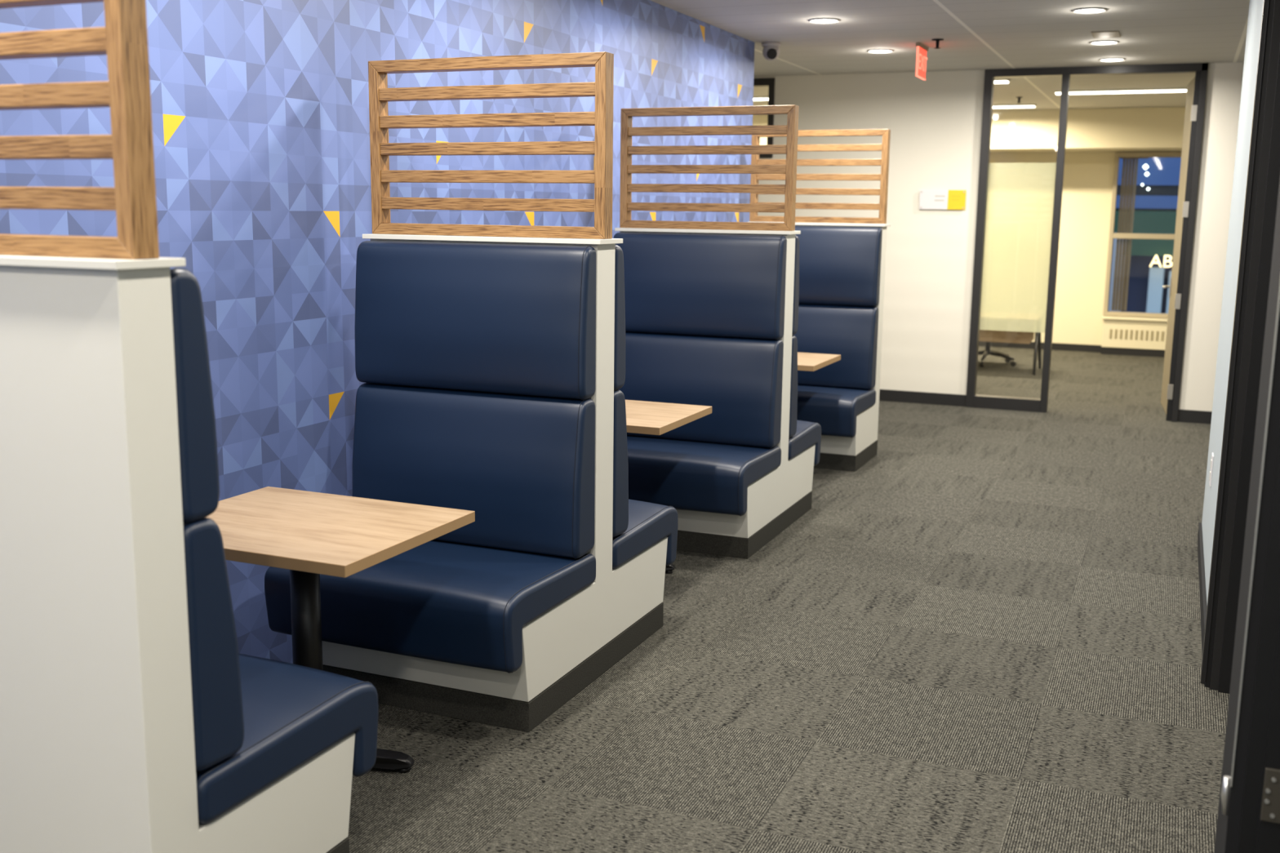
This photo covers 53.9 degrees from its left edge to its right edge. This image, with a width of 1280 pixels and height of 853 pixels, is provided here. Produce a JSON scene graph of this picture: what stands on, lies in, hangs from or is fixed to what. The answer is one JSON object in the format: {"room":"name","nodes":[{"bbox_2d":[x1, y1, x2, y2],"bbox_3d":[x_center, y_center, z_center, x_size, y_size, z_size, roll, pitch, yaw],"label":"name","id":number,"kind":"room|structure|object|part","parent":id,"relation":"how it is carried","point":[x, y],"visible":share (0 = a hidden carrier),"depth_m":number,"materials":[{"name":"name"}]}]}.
{"room":"office booth seating area","nodes":[
{"label":"office booth seating area","id":0,"kind":"room"},
{"bbox_2d":[0,0,755,663],"bbox_3d":[-3.160,-0.487,4.031,3.350,2.769,12.247,5,11,23],"label":"wall","id":1,"kind":"structure","parent":0,"point":[260,120],"depth_m":4.42,"materials":[{"name":"blue paper"}]},
{"bbox_2d":[347,346,1229,852],"bbox_3d":[0.632,0.544,6.626,8.600,0.060,19.800,5,11,23],"label":"floor","id":2,"kind":"structure","parent":0,"point":[983,634],"depth_m":4.38,"materials":[{"name":"carpet"}]},
{"bbox_2d":[0,254,378,852],"bbox_3d":[-1.220,0.359,2.924,0.934,1.529,0.800,5,11,23],"label":"seating","id":3,"kind":"object","parent":2,"relation":"on","point":[133,718],"visible":1,"depth_m":2.48,"materials":[{"name":"white laminate"},{"name":"navy vinyl"},{"name":"dark grey plinth laminate"}]},
{"bbox_2d":[0,0,159,259],"bbox_3d":[-1.335,-0.643,2.461,0.922,0.602,0.064,5,11,23],"label":"slatted screen","id":4,"kind":"object","parent":3,"relation":"on","point":[123,38],"visible":1,"depth_m":2.31,"materials":[{"name":"brown wood"}]},
{"bbox_3d":[-1.338,-0.366,2.509,0.920,0.039,0.064,5,11,23],"label":"rail","id":5,"kind":"part","parent":4,"relation":"part of","materials":[{"name":"brown wood"}]},
{"bbox_2d":[169,268,219,521],"bbox_3d":[-1.288,-0.096,2.678,0.907,0.503,0.129,5,11,23],"label":"cushion","id":6,"kind":"object","parent":3,"relation":"on","point":[193,419],"depth_m":2.48,"materials":[{"name":"blue leather"}]},
{"bbox_2d":[182,519,244,770],"bbox_3d":[-1.287,0.412,2.784,0.907,0.532,0.166,5,11,23],"label":"cushion","id":7,"kind":"object","parent":3,"relation":"on","point":[215,720],"depth_m":2.58,"materials":[{"name":"blue leather"}]},
{"bbox_2d":[195,653,378,823],"bbox_3d":[-1.196,0.749,3.066,0.918,0.265,0.644,5,11,23],"label":"seat cushion","id":8,"kind":"object","parent":3,"relation":"on","point":[308,731],"depth_m":2.93,"materials":[{"name":"blue leather"}]},
{"bbox_2d":[206,486,475,773],"bbox_3d":[-0.970,0.635,3.658,0.762,0.740,0.640,5,11,23],"label":"table","id":9,"kind":"object","parent":2,"relation":"on","point":[309,535],"visible":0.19,"depth_m":3.59,"materials":[{"name":"light oak laminate"},{"name":"light oak"},{"name":"black metal"}]},
{"bbox_2d":[264,233,678,732],"bbox_3d":[-0.533,0.090,4.517,0.934,1.529,1.425,5,11,23],"label":"seating","id":10,"kind":"object","parent":2,"relation":"on","point":[491,370],"visible":0.89,"depth_m":4.23,"materials":[{"name":"navy vinyl"},{"name":"white laminate"},{"name":"black rubber"}]},
{"bbox_2d":[264,539,595,672],"bbox_3d":[-0.694,0.552,4.232,0.918,0.265,0.640,5,11,23],"label":"seat cushion","id":11,"kind":"object","parent":10,"relation":"on","point":[504,606],"depth_m":3.97,"materials":[{"name":"blue leather"}]},
{"bbox_2d":[352,382,595,558],"bbox_3d":[-0.596,0.142,4.385,0.907,0.532,0.162,5,11,23],"label":"cushion","id":12,"kind":"object","parent":10,"relation":"on","point":[523,462],"depth_m":4.29,"materials":[{"name":"blue leather"}]},
{"bbox_2d":[355,240,595,399],"bbox_3d":[-0.583,-0.372,4.313,0.907,0.503,0.125,5,11,23],"label":"cushion","id":13,"kind":"object","parent":10,"relation":"on","point":[466,319],"depth_m":4.25,"materials":[{"name":"blue leather"}]},
{"bbox_2d":[368,51,613,239],"bbox_3d":[-0.526,-0.960,4.336,0.922,0.602,0.064,5,11,23],"label":"slatted screen","id":14,"kind":"object","parent":10,"relation":"on","point":[380,150],"visible":1,"depth_m":4.30,"materials":[{"name":"brown wood"}]},
{"bbox_3d":[-0.522,-1.237,4.288,0.920,0.039,0.064,5,11,23],"label":"rail","id":15,"kind":"part","parent":14,"relation":"part of","materials":[{"name":"brown wood"}]},
{"bbox_3d":[-0.529,-0.682,4.385,0.920,0.039,0.064,5,11,23],"label":"rail","id":16,"kind":"part","parent":14,"relation":"part of","materials":[{"name":"brown wood"}]},
{"bbox_2d":[613,244,625,390],"bbox_3d":[-0.477,-0.414,4.557,0.907,0.502,0.121,5,11,23],"label":"cushion","id":17,"kind":"object","parent":10,"relation":"on","point":[619,272],"depth_m":4.36,"materials":[{"name":"blue leather"}]},
{"bbox_2d":[612,390,628,537],"bbox_3d":[-0.476,0.095,4.663,0.907,0.531,0.158,5,11,23],"label":"cushion","id":18,"kind":"object","parent":10,"relation":"on","point":[620,447],"depth_m":4.46,"materials":[{"name":"blue leather"}]},
{"bbox_2d":[612,499,678,568],"bbox_3d":[-0.386,0.431,4.945,0.918,0.265,0.636,5,11,23],"label":"seat cushion","id":19,"kind":"object","parent":10,"relation":"on","point":[649,538],"depth_m":4.80,"materials":[{"name":"blue leather"}]},
{"bbox_2d":[625,400,711,573],"bbox_3d":[-0.149,0.291,5.691,0.762,0.740,0.640,5,11,23],"label":"table","id":20,"kind":"object","parent":2,"relation":"on","point":[653,418],"visible":0.11,"depth_m":5.53,"materials":[{"name":"brown wood"}]},
{"bbox_2d":[613,227,821,559],"bbox_3d":[0.327,-0.247,6.511,0.934,1.529,1.425,5,11,23],"label":"seating","id":21,"kind":"object","parent":2,"relation":"on","point":[712,315],"visible":0.81,"depth_m":6.23,"materials":[{"name":"navy vinyl"},{"name":"white laminate"},{"name":"black rubber"}]},
{"bbox_2d":[613,232,786,339],"bbox_3d":[0.277,-0.709,6.307,0.907,0.503,0.125,5,11,23],"label":"cushion","id":22,"kind":"object","parent":21,"relation":"on","point":[678,286],"depth_m":6.24,"materials":[{"name":"blue leather"}]},
{"bbox_2d":[618,331,783,448],"bbox_3d":[0.264,-0.195,6.380,0.907,0.532,0.162,5,11,23],"label":"cushion","id":23,"kind":"object","parent":21,"relation":"on","point":[740,376],"depth_m":6.27,"materials":[{"name":"blue leather"}]},
{"bbox_2d":[626,435,781,515],"bbox_3d":[0.167,0.215,6.226,0.918,0.265,0.640,5,11,23],"label":"seat cushion","id":24,"kind":"object","parent":21,"relation":"on","point":[704,474],"depth_m":5.94,"materials":[{"name":"blue leather"}]},
{"bbox_2d":[619,104,799,231],"bbox_3d":[0.334,-1.297,6.331,0.922,0.602,0.064,5,11,23],"label":"slatted screen","id":25,"kind":"object","parent":21,"relation":"on","point":[791,129],"visible":1,"depth_m":6.29,"materials":[{"name":"brown wood"}]},
{"bbox_3d":[0.331,-1.019,6.379,0.920,0.039,0.064,5,11,23],"label":"rail","id":26,"kind":"part","parent":25,"relation":"part of","materials":[{"name":"brown wood"}]},
{"bbox_3d":[0.338,-1.574,6.282,0.920,0.039,0.064,5,11,23],"label":"rail","id":27,"kind":"part","parent":25,"relation":"part of","materials":[{"name":"brown wood"}]},
{"bbox_2d":[788,335,797,437],"bbox_3d":[0.384,-0.242,6.658,0.907,0.531,0.158,5,11,23],"label":"cushion","id":28,"kind":"object","parent":21,"relation":"on","point":[793,394],"depth_m":6.45,"materials":[{"name":"blue leather"}]},
{"bbox_2d":[791,235,799,334],"bbox_3d":[0.383,-0.750,6.551,0.907,0.502,0.121,5,11,23],"label":"cushion","id":29,"kind":"object","parent":21,"relation":"on","point":[795,295],"depth_m":6.35,"materials":[{"name":"blue leather"}]},
{"bbox_2d":[787,420,821,465],"bbox_3d":[0.474,0.095,6.940,0.918,0.265,0.636,5,11,23],"label":"seat cushion","id":30,"kind":"object","parent":21,"relation":"on","point":[804,441],"depth_m":6.77,"materials":[{"name":"blue leather"}]},
{"bbox_2d":[797,352,840,474],"bbox_3d":[0.778,-0.066,7.804,0.762,0.740,0.640,5,11,23],"label":"table","id":31,"kind":"object","parent":2,"relation":"on","point":[808,362],"visible":0.07,"depth_m":7.61,"materials":[{"name":"brown wood"}]},
{"bbox_2d":[768,222,890,471],"bbox_3d":[1.058,-0.549,8.247,0.934,1.547,0.797,5,11,23],"label":"seating","id":32,"kind":"object","parent":2,"relation":"on","point":[842,265],"visible":0.64,"depth_m":8.21,"materials":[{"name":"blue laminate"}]},
{"bbox_2d":[749,128,890,223],"bbox_3d":[1.183,-1.657,8.351,0.922,0.602,0.064,5,11,23],"label":"slatted screen","id":33,"kind":"object","parent":32,"relation":"on","point":[884,147],"visible":0.81,"depth_m":8.28,"materials":[{"name":"brown wood"}]},
{"bbox_3d":[1.180,-1.380,8.400,0.920,0.039,0.064,5,11,23],"label":"rail","id":34,"kind":"part","parent":33,"relation":"part of","materials":[{"name":"brown wood"}]},
{"bbox_3d":[1.187,-1.935,8.303,0.920,0.039,0.064,5,11,23],"label":"rail","id":35,"kind":"part","parent":33,"relation":"part of","materials":[{"name":"brown wood"}]},
{"bbox_2d":[793,303,878,389],"bbox_3d":[1.118,-0.545,8.400,0.907,0.538,0.162,5,11,23],"label":"cushion","id":36,"kind":"object","parent":32,"relation":"on","point":[850,331],"depth_m":8.25,"materials":[{"name":"blue leather"}]},
{"bbox_2d":[796,384,875,437],"bbox_3d":[1.021,-0.131,8.247,0.918,0.268,0.640,5,11,23],"label":"seat cushion","id":37,"kind":"object","parent":32,"relation":"on","point":[841,411],"depth_m":7.89,"materials":[{"name":"blue leather"}]},
{"bbox_2d":[794,226,882,306],"bbox_3d":[1.132,-1.066,8.326,0.907,0.509,0.125,5,11,23],"label":"cushion","id":38,"kind":"object","parent":32,"relation":"on","point":[840,266],"depth_m":8.21,"materials":[{"name":"blue leather"}]},
{"bbox_3d":[1.076,-0.598,8.282,0.896,1.430,0.665,5,11,23],"label":"panel","id":39,"kind":"part","parent":32,"relation":"part of","materials":[{"name":"white laminate"}]},
{"bbox_2d":[977,342,1016,366],"bbox_3d":[3.768,-0.907,13.653,0.654,0.458,0.629,5,11,23],"label":"swivel chair","id":40,"kind":"object","parent":2,"relation":"on","point":[987,351],"visible":0.48,"depth_m":13.61,"materials":[{"name":"black plastic"}]},
{"bbox_3d":[3.626,-0.797,13.720,0.316,0.096,0.056,2,10,9],"label":"arm","id":41,"kind":"part","parent":40,"relation":"part of"},
{"bbox_3d":[3.718,-0.767,13.554,0.056,0.096,0.316,5,11,23],"label":"arm","id":42,"kind":"part","parent":40,"relation":"part of"},
{"bbox_3d":[3.917,-0.801,13.762,0.316,0.096,0.056,-4,11,-26],"label":"arm","id":43,"kind":"part","parent":40,"relation":"part of"},
{"bbox_3d":[3.893,-0.772,13.597,0.306,0.096,0.146,5,11,23],"label":"arm","id":44,"kind":"part","parent":40,"relation":"part of"},
{"bbox_2d":[978,329,1041,375],"bbox_3d":[3.577,-0.894,13.268,1.229,0.575,0.640,5,11,23],"label":"table","id":45,"kind":"object","parent":2,"relation":"on","point":[987,335],"visible":0.17,"depth_m":13.11,"materials":[{"name":"brown wood"}]},
{"bbox_3d":[3.576,-1.019,13.214,1.080,0.250,0.020,5,11,23],"label":"panel","id":46,"kind":"part","parent":45,"relation":"part of","materials":[{"name":"brown wood"}]},
{"bbox_3d":[4.056,-0.816,12.896,0.042,0.559,0.304,4,10,18],"label":"leg","id":47,"kind":"part","parent":45,"relation":"part of","materials":[{"name":"black metal"}]},
{"bbox_3d":[4.183,-0.866,13.190,0.042,0.559,0.304,6,11,27],"label":"leg","id":48,"kind":"part","parent":45,"relation":"part of","materials":[{"name":"black metal"}]},
{"bbox_2d":[1101,315,1167,357],"bbox_3d":[5.970,-1.033,14.612,1.170,0.436,0.214,5,11,23],"label":"radiator cover","id":49,"kind":"object","parent":2,"relation":"on","point":[1121,335],"visible":0.56,"depth_m":14.63,"materials":[{"name":"beige metal"}]},
{"bbox_3d":[5.960,-1.233,14.550,1.170,0.021,0.155,5,11,23],"label":"sill","id":50,"kind":"part","parent":49,"relation":"part of","materials":[{"name":"beige paint"}]},
{"bbox_2d":[1109,328,1164,341],"bbox_3d":[5.943,-1.048,14.534,0.978,0.110,0.004,5,11,23],"label":"grille","id":51,"kind":"object","parent":49,"relation":"attached to","point":[1115,335],"depth_m":14.61,"materials":[{"name":"brown metal"}]},
{"bbox_2d":[1213,180,1279,852],"bbox_3d":[1.324,-0.162,2.483,0.179,2.769,0.360,5,11,23],"label":"door","id":52,"kind":"structure","parent":2,"relation":"on","point":[1248,818],"depth_m":2.49,"materials":[{"name":"black metal"}]},
{"bbox_2d":[650,0,1249,110],"bbox_3d":[0.667,-2.253,6.138,8.600,0.080,19.800,5,11,23],"label":"ceiling","id":53,"kind":"structure","parent":0,"point":[976,34],"depth_m":8.29,"materials":[{"name":"paint"}]},
{"bbox_2d":[753,96,768,100],"bbox_3d":[0.939,-3.408,13.099,1.204,0.028,0.150,5,11,23],"label":"recessed light","id":54,"kind":"object","parent":53,"relation":"in","point":[755,98],"visible":0.02,"depth_m":12.91,"materials":[{"name":"grey plastic"}]},
{"bbox_2d":[753,97,768,100],"bbox_3d":[0.939,-3.399,13.101,1.180,0.010,0.126,5,11,23],"label":"diffuser","id":55,"kind":"object","parent":54,"relation":"attached to","point":[754,99],"depth_m":12.92,"materials":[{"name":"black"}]},
{"bbox_2d":[761,41,780,60],"bbox_3d":[0.903,-2.597,8.720,0.132,0.122,0.155,5,11,23],"label":"security camera","id":56,"kind":"object","parent":53,"relation":"attached to","point":[771,51],"visible":1,"depth_m":8.67,"materials":[{"name":"grey plastic"}]},
{"bbox_2d":[808,17,839,23],"bbox_3d":[1.119,-2.465,7.649,0.188,0.009,0.188,5,11,23],"label":"recessed light","id":57,"kind":"object","parent":53,"relation":"in","point":[818,20],"visible":1,"depth_m":7.64,"materials":[{"name":"grey plastic"}]},
{"bbox_2d":[867,48,893,53],"bbox_3d":[1.733,-2.706,9.073,0.188,0.009,0.188,5,11,23],"label":"recessed light","id":58,"kind":"object","parent":53,"relation":"in","point":[874,51],"visible":1,"depth_m":9.05,"materials":[{"name":"grey plastic"}]},
{"bbox_2d":[915,42,928,79],"bbox_3d":[1.965,-2.543,8.776,0.030,0.222,0.332,5,11,23],"label":"exit sign","id":59,"kind":"object","parent":53,"relation":"hanging from","point":[921,59],"visible":1,"depth_m":8.73,"materials":[{"name":"red plastic"}]},
{"bbox_3d":[1.960,-2.532,8.768,0.010,0.191,0.290,5,11,23],"label":"panel","id":60,"kind":"part","parent":59,"relation":"part of","materials":[{"name":"red plastic"}]},
{"bbox_2d":[931,38,943,48],"bbox_3d":[1.996,-2.566,8.444,0.080,0.062,0.080,5,11,23],"label":"sprinkler head","id":61,"kind":"object","parent":53,"relation":"attached to","point":[937,40],"visible":1,"depth_m":8.43},
{"bbox_2d":[994,78,1010,83],"bbox_3d":[2.656,-3.047,11.152,1.194,0.028,0.150,5,11,23],"label":"recessed light","id":62,"kind":"object","parent":53,"relation":"in","point":[996,80],"visible":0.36,"depth_m":10.90,"materials":[{"name":"grey plastic"}]},
{"bbox_2d":[994,80,1008,83],"bbox_3d":[2.656,-3.038,11.154,1.170,0.010,0.126,5,11,23],"label":"diffuser","id":63,"kind":"object","parent":62,"relation":"attached to","point":[995,82],"depth_m":10.91,"materials":[{"name":"white plastic"}]},
{"bbox_2d":[992,103,1036,108],"bbox_3d":[3.677,-3.473,13.671,1.194,0.028,0.150,5,11,23],"label":"recessed light","id":64,"kind":"object","parent":53,"relation":"in","point":[1018,105],"visible":0.36,"depth_m":13.48,"materials":[{"name":"grey plastic"}]},
{"bbox_2d":[992,105,1035,108],"bbox_3d":[3.676,-3.464,13.672,1.170,0.010,0.126,5,11,23],"label":"diffuser","id":65,"kind":"object","parent":64,"relation":"attached to","point":[993,106],"depth_m":13.50,"materials":[{"name":"white plastic"}]},
{"bbox_2d":[1016,96,1022,102],"bbox_3d":[3.797,-3.270,12.606,0.070,0.060,0.070,5,11,23],"label":"sprinkler head","id":66,"kind":"object","parent":53,"relation":"attached to","point":[1018,97],"visible":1,"depth_m":12.59},
{"bbox_2d":[1071,7,1106,13],"bbox_3d":[2.549,-2.359,7.138,0.188,0.009,0.188,5,11,23],"label":"recessed light","id":67,"kind":"object","parent":53,"relation":"in","point":[1086,10],"visible":1,"depth_m":7.12,"materials":[{"name":"grey plastic"}]},
{"bbox_2d":[1089,40,1119,44],"bbox_3d":[3.124,-2.584,8.472,0.188,0.009,0.188,5,11,23],"label":"recessed light","id":68,"kind":"object","parent":53,"relation":"in","point":[1103,42],"visible":1,"depth_m":8.47,"materials":[{"name":"grey plastic"}]},
{"bbox_2d":[1091,31,1120,38],"bbox_3d":[2.997,-2.522,8.097,0.165,0.006,0.280,5,11,23],"label":"recessed light","id":69,"kind":"object","parent":53,"relation":"attached to","point":[1099,34],"visible":1,"depth_m":8.08,"materials":[{"name":"white metal"}]},
{"bbox_2d":[1098,57,1125,62],"bbox_3d":[3.531,-2.743,9.416,0.188,0.009,0.188,5,11,23],"label":"recessed light","id":70,"kind":"object","parent":53,"relation":"in","point":[1105,60],"visible":1,"depth_m":9.41,"materials":[{"name":"grey plastic"}]},
{"bbox_2d":[1053,87,1186,94],"bbox_3d":[4.475,-3.126,11.732,1.164,0.028,0.150,5,11,23],"label":"recessed light","id":71,"kind":"object","parent":53,"relation":"in","point":[1170,89],"visible":0.82,"depth_m":11.67,"materials":[{"name":"grey plastic"}]},
{"bbox_2d":[1055,89,1186,94],"bbox_3d":[4.474,-3.117,11.734,1.140,0.010,0.126,5,11,23],"label":"diffuser","id":72,"kind":"object","parent":71,"relation":"attached to","point":[1071,91],"depth_m":11.71,"materials":[{"name":"white plastic"}]},
{"bbox_2d":[750,62,1244,411],"bbox_3d":[2.510,-1.567,10.634,8.550,2.769,0.110,5,11,23],"label":"wall","id":73,"kind":"structure","parent":0,"point":[935,122],"depth_m":10.58,"materials":[{"name":"white paint"}]},
{"bbox_2d":[753,77,774,157],"bbox_3d":[-0.122,-2.801,11.533,2.825,0.677,0.100,5,11,23],"label":"window","id":74,"kind":"structure","parent":73,"relation":"in","point":[770,82],"depth_m":10.94,"materials":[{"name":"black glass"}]},
{"bbox_2d":[919,189,965,209],"bbox_3d":[2.523,-1.893,10.501,0.377,0.160,0.022,5,11,23],"label":"room sign","id":75,"kind":"object","parent":73,"relation":"attached to","point":[929,199],"visible":1,"depth_m":10.49,"materials":[{"name":"white plastic"}]},
{"bbox_3d":[2.456,-1.898,10.525,0.233,0.160,0.006,5,11,23],"label":"white panel","id":76,"kind":"part","parent":75,"relation":"part of","materials":[{"name":"white plastic"}]},
{"bbox_3d":[2.629,-1.883,10.453,0.144,0.160,0.006,5,11,23],"label":"yellow panel","id":77,"kind":"part","parent":75,"relation":"part of","materials":[{"name":"yellow plastic"}]},
{"bbox_2d":[965,66,1070,413],"bbox_3d":[3.098,-1.512,10.357,0.655,2.769,0.110,5,11,23],"label":"window","id":78,"kind":"structure","parent":73,"relation":"in","point":[1019,211],"depth_m":10.36,"materials":[{"name":"clear glass"}]},
{"bbox_3d":[3.104,-1.532,10.351,0.537,2.610,0.010,5,11,23],"label":"pane","id":79,"kind":"part","parent":78,"relation":"part of","materials":[{"name":"clear glass"}]},
{"bbox_2d":[879,389,1212,423],"bbox_3d":[1.607,-0.317,11.168,6.375,0.100,0.012,5,11,23],"label":"baseboard","id":80,"kind":"structure","parent":73,"relation":"attached to","point":[924,397],"depth_m":10.76,"materials":[{"name":"black rubber"}]},
{"bbox_2d":[1069,62,1208,422],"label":"door","id":81,"kind":"structure","parent":73,"relation":"in","point":[1180,279],"depth_m":9.90,"materials":[{"name":"black metal"}]},
{"bbox_3d":[4.543,-1.193,10.785,0.010,0.170,0.060,5,11,23],"label":"handle plate","id":82,"kind":"part","parent":81,"relation":"part of","materials":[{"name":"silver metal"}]},
{"bbox_2d":[989,151,1182,345],"bbox_3d":[4.487,-2.342,15.221,8.550,2.769,0.100,5,11,23],"label":"wall","id":83,"kind":"structure","parent":0,"point":[1088,175],"depth_m":14.89,"materials":[{"name":"beige paint"}]},
{"bbox_2d":[752,106,1185,151],"bbox_3d":[4.346,-3.422,14.598,8.500,0.427,0.790,5,11,23],"label":"ceiling soffit","id":84,"kind":"structure","parent":83,"relation":"attached to","point":[1117,129],"depth_m":13.93,"materials":[{"name":"beige paint"}]},
{"bbox_2d":[978,341,1101,352],"bbox_3d":[4.471,-1.009,15.389,8.500,0.085,0.015,5,11,23],"label":"baseboard","id":85,"kind":"structure","parent":83,"relation":"attached to","point":[1055,346],"depth_m":15.15,"materials":[{"name":"black rubber"}]},
{"bbox_2d":[1102,151,1182,318],"bbox_3d":[6.028,-2.201,14.520,1.155,1.890,0.130,5,11,23],"label":"window","id":86,"kind":"structure","parent":83,"relation":"in","point":[1113,235],"depth_m":14.61,"materials":[{"name":"beige"}]},
{"bbox_2d":[1111,157,1148,311],"bbox_3d":[5.710,-2.255,14.717,0.300,1.800,0.045,5,11,23],"label":"window blind","id":87,"kind":"object","parent":86,"relation":"attached to","point":[1129,160],"visible":1,"depth_m":14.73,"materials":[{"name":"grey fabric"}]},
{"bbox_2d":[1201,0,1263,604],"bbox_3d":[2.510,-0.616,5.174,0.132,2.769,2.070,5,11,23],"label":"wall","id":88,"kind":"structure","parent":0,"point":[1255,6],"depth_m":5.36,"materials":[{"name":"grey paint"}]},
{"bbox_2d":[1197,522,1207,651],"bbox_3d":[2.426,0.693,5.431,0.014,0.100,2.070,5,11,23],"label":"baseboard","id":89,"kind":"structure","parent":88,"relation":"attached to","point":[1202,593],"depth_m":5.40,"materials":[{"name":"black"}]},
{"bbox_2d":[1208,452,1213,487],"bbox_3d":[2.554,0.193,5.628,0.009,0.140,0.100,5,11,23],"label":"wall outlet","id":90,"kind":"object","parent":88,"relation":"attached to","point":[1212,455],"visible":1,"depth_m":5.59,"materials":[{"name":"white plastic"}]},
{"bbox_2d":[1200,0,1279,693],"bbox_3d":[2.077,-0.448,4.180,0.170,2.769,0.124,5,11,23],"label":"door","id":91,"kind":"structure","parent":88,"relation":"in","point":[1263,179],"depth_m":4.20,"materials":[{"name":"black metal"}]},
{"label":"outside","id":92,"kind":"structure","parent":0,"visible":0},
{"bbox_3d":[8.728,-0.216,20.418,22.000,0.100,11.800,5,11,23],"label":"floor","id":93,"kind":"structure","parent":92,"visible":0},
{"bbox_2d":[1107,157,1181,313],"bbox_3d":[9.467,-3.496,21.524,12.000,6.000,1.010,5,11,23],"label":"building","id":94,"kind":"structure","parent":93,"relation":"on","point":[1157,180],"depth_m":21.79,"materials":[{"name":"blue"}]},
{"bbox_3d":[8.314,-2.029,22.054,0.200,2.700,0.200,5,11,23],"label":"post","id":95,"kind":"part","parent":94,"relation":"part of","materials":[{"name":"grey metal"}]}
]}

